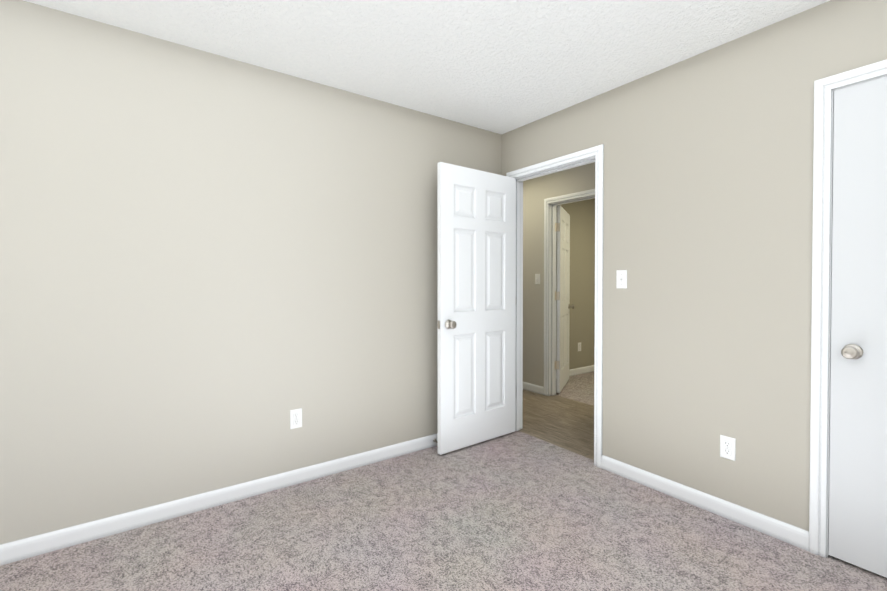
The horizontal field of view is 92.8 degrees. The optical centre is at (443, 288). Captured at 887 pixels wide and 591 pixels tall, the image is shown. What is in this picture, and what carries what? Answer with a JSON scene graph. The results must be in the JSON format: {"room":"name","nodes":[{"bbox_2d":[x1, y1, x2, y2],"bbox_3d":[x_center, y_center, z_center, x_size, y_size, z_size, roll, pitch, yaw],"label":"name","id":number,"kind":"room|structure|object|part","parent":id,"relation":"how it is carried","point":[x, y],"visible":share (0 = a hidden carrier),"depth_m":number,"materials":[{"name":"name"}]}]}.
{"room":"empty bedroom","nodes":[
{"label":"empty bedroom","id":0,"kind":"room"},
{"bbox_2d":[0,0,501,544],"bbox_3d":[-0.972,-0.042,2.545,3.505,2.440,0.115,-1,1,-36],"label":"wall","id":1,"kind":"structure","parent":0,"point":[214,268],"depth_m":2.22,"materials":[{"name":"paint"}]},
{"bbox_2d":[0,433,437,565],"bbox_3d":[-0.883,1.136,2.535,3.390,0.086,0.030,-1,1,-36],"label":"baseboard","id":2,"kind":"structure","parent":1,"relation":"attached to","point":[24,548],"depth_m":2.22,"materials":[{"name":"white wood"}]},
{"bbox_2d":[290,408,301,428],"bbox_3d":[-0.886,0.786,2.542,0.070,0.114,0.007,-1,1,-36],"label":"outlet","id":3,"kind":"object","parent":1,"relation":"attached to","point":[295,418],"visible":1,"depth_m":2.54,"materials":[{"name":"plastic"}]},
{"bbox_2d":[24,0,829,134],"bbox_3d":[1.147,-1.328,3.030,7.530,0.120,5.180,-1,1,-36],"label":"ceiling","id":4,"kind":"structure","parent":0,"point":[501,67],"depth_m":2.14,"materials":[{"name":"white paint"}]},
{"bbox_2d":[0,431,886,590],"bbox_3d":[0.367,1.232,1.452,4.380,0.080,3.480,-1,1,-36],"label":"floor","id":5,"kind":"structure","parent":0,"point":[517,511],"depth_m":1.97,"materials":[{"name":"grey carpet"}]},
{"bbox_2d":[519,389,593,459],"bbox_3d":[0.919,1.200,3.986,1.120,0.080,3.415,-1,1,-36],"label":"floor","id":6,"kind":"structure","parent":0,"point":[563,422],"depth_m":3.69,"materials":[{"name":"brown wood"}]},
{"bbox_2d":[523,162,594,386],"bbox_3d":[1.531,-0.061,4.031,0.115,2.440,4.030,-1,1,-36],"label":"wall","id":7,"kind":"structure","parent":0,"point":[537,191],"depth_m":4.64,"materials":[{"name":"grey paint"}]},
{"bbox_2d":[523,382,543,394],"bbox_3d":[0.726,1.103,5.054,0.012,0.086,1.223,-1,1,-36],"label":"baseboard","id":8,"kind":"structure","parent":7,"relation":"attached to","point":[538,389],"depth_m":4.66,"materials":[{"name":"white wood"}]},
{"bbox_2d":[535,274,539,283],"bbox_3d":[1.024,-0.099,4.620,0.019,0.115,0.070,-1,1,-36],"label":"light switch","id":9,"kind":"object","parent":7,"relation":"attached to","point":[537,278],"visible":1,"depth_m":4.62,"materials":[{"name":"plastic"}]},
{"bbox_2d":[554,205,573,392],"bbox_3d":[1.390,0.118,4.896,0.167,2.030,0.803,0,1,24],"label":"room door","id":10,"kind":"structure","parent":7,"relation":"in","point":[563,289],"depth_m":4.76,"materials":[{"name":"beige wood"}]},
{"bbox_3d":[1.207,0.088,4.556,0.036,1.579,0.003,-1,1,-36],"label":"far room door hinge leaf","id":11,"kind":"part","parent":10,"relation":"part of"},
{"bbox_3d":[1.233,0.088,4.563,0.038,1.585,0.011,0,1,24],"label":"far room door hinges","id":12,"kind":"part","parent":10,"relation":"part of","materials":[{"name":"silver metal"}]},
{"bbox_2d":[544,189,594,395],"bbox_3d":[1.394,0.103,4.224,0.150,2.107,0.884,-1,1,-36],"label":"door frame","id":13,"kind":"structure","parent":7,"relation":"attached to","point":[552,300],"depth_m":4.51,"materials":[{"name":"white wood"}]},
{"bbox_2d":[555,372,593,404],"bbox_3d":[2.709,1.188,4.897,2.850,0.080,4.030,-1,1,-36],"label":"floor","id":14,"kind":"structure","parent":0,"point":[579,387],"depth_m":4.79,"materials":[{"name":"beige carpet"}]},
{"bbox_2d":[556,198,594,369],"bbox_3d":[1.996,-0.084,5.794,2.700,2.440,0.115,-1,1,-36],"label":"wall","id":15,"kind":"structure","parent":0,"point":[582,267],"depth_m":5.57,"materials":[{"name":"beige paint"}]},
{"bbox_2d":[569,365,593,375],"bbox_3d":[2.021,1.094,5.748,2.670,0.086,0.012,-1,1,-36],"label":"baseboard","id":16,"kind":"structure","parent":15,"relation":"attached to","point":[580,370],"depth_m":5.59,"materials":[{"name":"white wood"}]},
{"bbox_2d":[502,0,886,530],"bbox_3d":[0.983,-0.047,2.928,0.115,2.440,5.180,-1,1,-36],"label":"wall","id":17,"kind":"structure","parent":0,"point":[708,214],"depth_m":2.21,"materials":[{"name":"paint"}]},
{"bbox_2d":[437,162,515,454],"bbox_3d":[0.279,0.141,3.178,0.805,2.030,0.167,-1,1,-38],"label":"bedroom door","id":18,"kind":"structure","parent":17,"relation":"in","point":[476,218],"depth_m":3.13,"materials":[{"name":"white wood"}]},
{"bbox_3d":[0.005,0.254,2.967,0.113,0.065,0.167,-1,1,-38],"label":"knob","id":19,"kind":"part","parent":18,"relation":"part of","materials":[{"name":"silver metal"}]},
{"bbox_2d":[506,144,603,467],"bbox_3d":[0.828,0.117,3.145,0.150,2.107,0.884,-1,1,-36],"label":"door frame","id":20,"kind":"structure","parent":17,"relation":"attached to","point":[597,152],"depth_m":2.86,"materials":[{"name":"white wood"}]},
{"bbox_2d":[616,270,626,288],"bbox_3d":[1.108,-0.055,2.639,0.019,0.115,0.070,-1,1,-36],"label":"bedroom light switch","id":21,"kind":"object","parent":17,"relation":"attached to","point":[621,278],"visible":1,"depth_m":2.64,"materials":[{"name":"plastic"}]},
{"bbox_2d":[601,455,808,550],"bbox_3d":[1.343,1.138,2.335,0.013,0.086,1.054,-1,1,-36],"label":"baseboard","id":22,"kind":"structure","parent":17,"relation":"attached to","point":[788,533],"depth_m":2.22,"materials":[{"name":"white wood"}]},
{"bbox_2d":[720,435,735,460],"bbox_3d":[1.460,0.821,2.172,0.007,0.114,0.070,-1,1,-36],"label":"outlet","id":23,"kind":"object","parent":17,"relation":"attached to","point":[727,447],"visible":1,"depth_m":2.17,"materials":[{"name":"plastic"}]},
{"bbox_2d":[809,59,886,557],"bbox_3d":[1.954,0.137,1.568,0.132,2.107,0.884,-1,1,-36],"label":"door frame","id":24,"kind":"structure","parent":17,"relation":"attached to","point":[824,87],"depth_m":1.86,"materials":[{"name":"white wood"}]},
{"bbox_2d":[828,76,886,577],"bbox_3d":[1.928,0.162,1.550,0.167,2.030,0.775,-1,1,-36],"label":"closet door","id":25,"kind":"structure","parent":17,"relation":"in","point":[858,471],"depth_m":1.77,"materials":[{"name":"white wood"}]},
{"bbox_3d":[1.735,0.269,1.821,0.167,0.065,0.113,-1,1,-36],"label":"knob","id":26,"kind":"part","parent":25,"relation":"part of","materials":[{"name":"silver metal"}]}
]}

